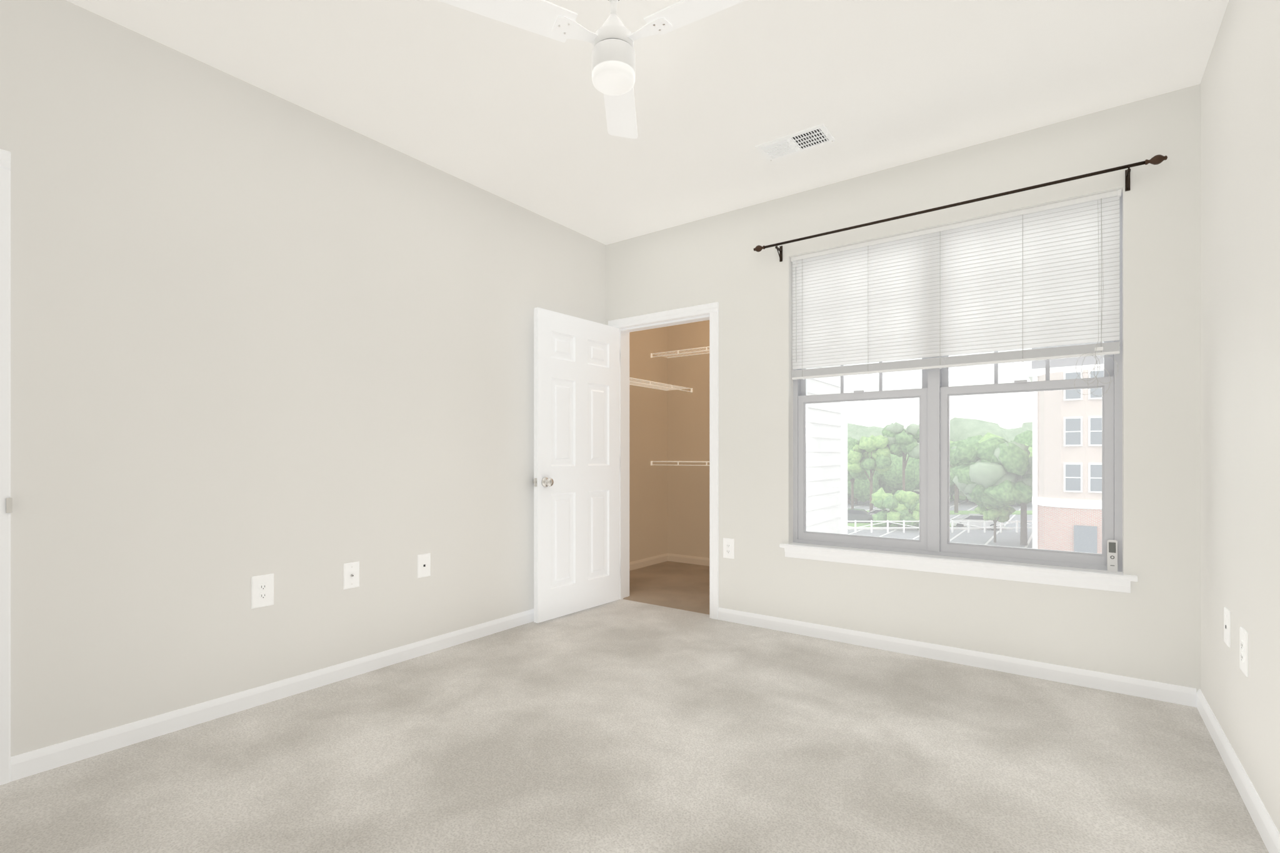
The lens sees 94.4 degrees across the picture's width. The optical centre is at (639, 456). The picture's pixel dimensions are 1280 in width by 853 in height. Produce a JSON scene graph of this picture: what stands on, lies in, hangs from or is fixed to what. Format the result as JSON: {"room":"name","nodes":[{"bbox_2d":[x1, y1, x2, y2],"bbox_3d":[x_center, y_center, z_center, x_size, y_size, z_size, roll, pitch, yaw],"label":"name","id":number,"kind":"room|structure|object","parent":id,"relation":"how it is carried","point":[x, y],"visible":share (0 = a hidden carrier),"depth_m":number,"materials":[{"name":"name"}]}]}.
{"room":"empty bedroom","nodes":[
{"label":"empty bedroom","id":0,"kind":"room"},
{"bbox_2d":[0,0,605,756],"bbox_3d":[-1.569,-0.265,2.869,0.120,2.720,4.270,0,0,36],"label":"wall","id":1,"kind":"structure","parent":0,"point":[254,332],"depth_m":2.54,"materials":[{"name":"beige paint"}]},
{"bbox_2d":[0,148,12,785],"bbox_3d":[-2.364,0.035,1.659,0.022,2.119,0.837,0,0,36],"label":"door frame","id":2,"kind":"structure","parent":1,"relation":"attached to","point":[5,500],"depth_m":1.98,"materials":[{"name":"white wood"}]},
{"bbox_2d":[251,573,273,608],"bbox_3d":[-1.669,0.597,2.623,0.008,0.140,0.089,0,0,36],"label":"outlet","id":3,"kind":"object","parent":1,"relation":"attached to","point":[262,586],"visible":1,"depth_m":2.62,"materials":[{"name":"white plastic"}]},
{"bbox_2d":[343,561,359,589],"bbox_3d":[-1.430,0.593,2.944,0.016,0.127,0.079,0,0,36],"label":"outlet plate","id":4,"kind":"object","parent":1,"relation":"attached to","point":[351,570],"visible":1,"depth_m":2.94,"materials":[{"name":"white plastic"}]},
{"bbox_2d":[417,553,430,578],"bbox_3d":[-1.194,0.605,3.276,0.006,0.127,0.079,0,0,36],"label":"outlet plate","id":5,"kind":"object","parent":1,"relation":"attached to","point":[424,560],"visible":1,"depth_m":3.27,"materials":[{"name":"white plastic"}]},
{"bbox_2d":[10,607,1279,852],"bbox_3d":[-0.132,1.056,1.895,3.350,0.078,4.150,0,0,36],"label":"baseboard","id":6,"kind":"structure","parent":1,"relation":"attached to","point":[24,765],"depth_m":2.72,"materials":[{"name":"white wood"}]},
{"bbox_2d":[619,313,709,599],"bbox_3d":[0.195,0.052,4.325,0.855,2.085,0.160,0,0,36],"label":"door jamb","id":7,"kind":"object","parent":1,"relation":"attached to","point":[624,332],"depth_m":4.56,"materials":[{"name":"white wood"}]},
{"bbox_2d":[0,561,1268,852],"bbox_3d":[0.149,1.155,2.730,4.120,0.120,6.070,0,0,36],"label":"floor","id":8,"kind":"structure","parent":0,"point":[644,721],"depth_m":2.11,"materials":[{"name":"beige carpet"}]},
{"bbox_2d":[65,0,1228,244],"bbox_3d":[-0.120,-1.685,1.912,3.590,0.120,4.430,0,0,36],"label":"ceiling","id":9,"kind":"structure","parent":0,"point":[517,115],"depth_m":2.53,"materials":[{"name":"paint"}]},
{"bbox_2d":[437,0,746,138],"bbox_3d":[-0.017,-1.425,1.882,0.932,0.400,1.026,0,0,36],"label":"fan","id":10,"kind":"object","parent":9,"relation":"attached to","point":[613,52],"visible":1,"depth_m":1.89,"materials":[{"name":"white plastic"}]},
{"bbox_2d":[755,123,835,161],"bbox_3d":[0.804,-1.618,3.076,0.360,0.015,0.190,0,0,36],"label":"ceiling vent","id":11,"kind":"object","parent":9,"relation":"in","point":[817,135],"visible":1,"depth_m":3.07,"materials":[{"name":"white metal"}]},
{"bbox_2d":[629,326,667,562],"bbox_3d":[-0.162,-0.265,5.698,0.120,2.720,1.640,0,0,36],"label":"wall","id":12,"kind":"structure","parent":0,"point":[648,407],"depth_m":5.93,"materials":[{"name":"paint"}]},
{"bbox_2d":[667,320,709,558],"bbox_3d":[0.991,-0.265,5.786,1.880,2.720,0.140,0,0,36],"label":"wall","id":13,"kind":"structure","parent":0,"point":[688,412],"depth_m":6.06,"materials":[{"name":"paint"}]},
{"bbox_2d":[629,553,709,570],"bbox_3d":[0.492,1.056,5.135,1.600,0.078,1.500,0,0,36],"label":"baseboard","id":14,"kind":"structure","parent":13,"relation":"attached to","point":[684,559],"depth_m":6.00,"materials":[{"name":"beige wood"}]},
{"bbox_2d":[629,346,709,465],"bbox_3d":[0.494,-0.471,5.143,1.610,1.129,1.489,0,0,36],"label":"wire closet shelf","id":15,"kind":"object","parent":13,"relation":"attached to","point":[657,386],"visible":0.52,"depth_m":5.78,"materials":[{"name":"white metal"}]},
{"bbox_2d":[605,83,1199,693],"bbox_3d":[0.881,-0.265,3.733,4.120,2.720,0.012,0,0,36],"label":"wall","id":16,"kind":"structure","parent":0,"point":[1151,632],"depth_m":3.04,"materials":[{"name":"beige paint"}]},
{"bbox_2d":[608,301,718,619],"bbox_3d":[0.195,0.030,4.324,0.943,2.129,0.194,0,0,36],"label":"door frame","id":17,"kind":"structure","parent":16,"relation":"in","point":[712,309],"depth_m":4.00,"materials":[{"name":"white wood"}]},
{"bbox_2d":[533,307,619,623],"bbox_3d":[-0.434,0.059,4.178,0.155,2.047,0.835,0,0,36],"label":"closet door","id":18,"kind":"structure","parent":17,"relation":"attached to","point":[576,480],"depth_m":4.11,"materials":[{"name":"white wood"}]},
{"bbox_2d":[723,538,734,558],"bbox_3d":[0.588,0.612,3.934,0.080,0.132,0.008,0,0,36],"label":"outlet","id":19,"kind":"object","parent":16,"relation":"attached to","point":[728,544],"visible":1,"depth_m":3.93,"materials":[{"name":"white plastic"}]},
{"bbox_2d":[753,154,1167,261],"bbox_3d":[1.530,-1.275,3.193,1.967,0.106,0.095,0,0,36],"label":"curtain rod","id":20,"kind":"object","parent":16,"relation":"attached to","point":[1157,159],"visible":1,"depth_m":2.98,"materials":[{"name":"brown metal"}]},
{"bbox_2d":[789,187,1123,574],"bbox_3d":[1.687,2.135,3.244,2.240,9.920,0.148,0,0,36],"label":"window frame","id":21,"kind":"structure","parent":0,"point":[790,263],"depth_m":3.71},
{"bbox_2d":[793,192,1122,571],"bbox_3d":[1.647,-0.350,3.307,1.620,1.794,0.084,0,0,36],"label":"window","id":22,"kind":"structure","parent":21,"relation":"in","point":[935,392],"depth_m":3.25,"materials":[{"name":"white plastic"}]},
{"bbox_2d":[790,189,1121,396],"bbox_3d":[1.597,-0.764,3.239,1.608,0.962,0.044,0,0,36],"label":"window blind","id":23,"kind":"object","parent":22,"relation":"attached to","point":[1047,275],"visible":1,"depth_m":3.14,"materials":[{"name":"white plastic"}]},
{"bbox_2d":[1106,540,1117,572],"bbox_3d":[2.238,0.472,2.807,0.038,0.151,0.041,0,0,36],"label":"remote control","id":24,"kind":"object","parent":22,"relation":"on","point":[1112,545],"visible":1,"depth_m":2.80,"materials":[{"name":"white plastic"}]},
{"bbox_2d":[779,542,1137,593],"bbox_3d":[1.593,0.587,3.229,1.711,0.080,0.113,0,0,36],"label":"window sill","id":25,"kind":"structure","parent":21,"relation":"attached to","point":[1088,579],"depth_m":3.09,"materials":[{"name":"white wood"}]},
{"bbox_2d":[1200,0,1279,833],"bbox_3d":[1.282,-0.265,0.889,0.120,2.720,4.430,0,0,36],"label":"wall","id":26,"kind":"structure","parent":0,"point":[1240,84],"depth_m":1.93,"materials":[{"name":"beige paint"}]},
{"bbox_2d":[1223,606,1230,647],"bbox_3d":[2.106,0.613,2.126,0.006,0.127,0.079,0,0,36],"label":"outlet plate","id":27,"kind":"object","parent":26,"relation":"attached to","point":[1227,613],"visible":1,"depth_m":2.11,"materials":[{"name":"white plastic"}]},
{"bbox_2d":[1240,626,1248,677],"bbox_3d":[1.954,0.632,1.919,0.008,0.140,0.089,0,0,36],"label":"outlet","id":28,"kind":"object","parent":26,"relation":"attached to","point":[1244,635],"visible":1,"depth_m":1.90,"materials":[{"name":"white plastic"}]},
{"label":"outside","id":29,"kind":"structure","parent":0,"visible":0},
{"bbox_2d":[847,495,1032,548],"bbox_3d":[52.460,7.265,149.389,385.468,0.660,295.830,0,0,36],"label":"ground","id":30,"kind":"structure","parent":29,"point":[1009,537],"depth_m":56.29,"materials":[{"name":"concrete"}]},
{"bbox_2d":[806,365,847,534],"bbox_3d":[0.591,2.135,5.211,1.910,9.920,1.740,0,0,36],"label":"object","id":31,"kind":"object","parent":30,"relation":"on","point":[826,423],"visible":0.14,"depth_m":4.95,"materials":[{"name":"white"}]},
{"bbox_2d":[847,490,1004,530],"bbox_3d":[38.888,6.385,76.376,16.799,1.420,41.733,0,0,36],"label":"cars","id":32,"kind":"object","parent":30,"relation":"on","point":[857,514],"visible":0.26,"depth_m":59.18,"materials":[{"name":"white metal"}]},
{"bbox_2d":[847,421,1032,545],"bbox_3d":[43.279,1.849,76.157,25.876,11.004,70.805,0,0,36],"label":"trees","id":33,"kind":"object","parent":30,"relation":"on","point":[995,474],"visible":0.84,"depth_m":48.35,"materials":[{"name":"green plant"}]},
{"bbox_2d":[847,417,1032,505],"bbox_3d":[70.112,0.718,135.691,88.202,20.904,134.185,0,0,36],"label":"treeline","id":34,"kind":"object","parent":30,"relation":"on","point":[962,430],"visible":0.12,"depth_m":89.15,"materials":[{"name":"green plant"}]},
{"bbox_2d":[847,520,1032,532],"bbox_3d":[26.750,6.520,55.000,37.620,1.150,0.120,0,0,0],"label":"fence","id":35,"kind":"object","parent":30,"relation":"on","point":[887,521],"visible":0.4,"depth_m":54.97,"materials":[{"name":"white"}]},
{"bbox_2d":[1028,341,1103,553],"bbox_3d":[47.380,-0.455,35.608,39.600,15.100,17.684,0,0,36],"label":"building","id":36,"kind":"structure","parent":30,"relation":"on","point":[1067,496],"depth_m":39.04,"materials":[{"name":"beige brick"}]}
]}

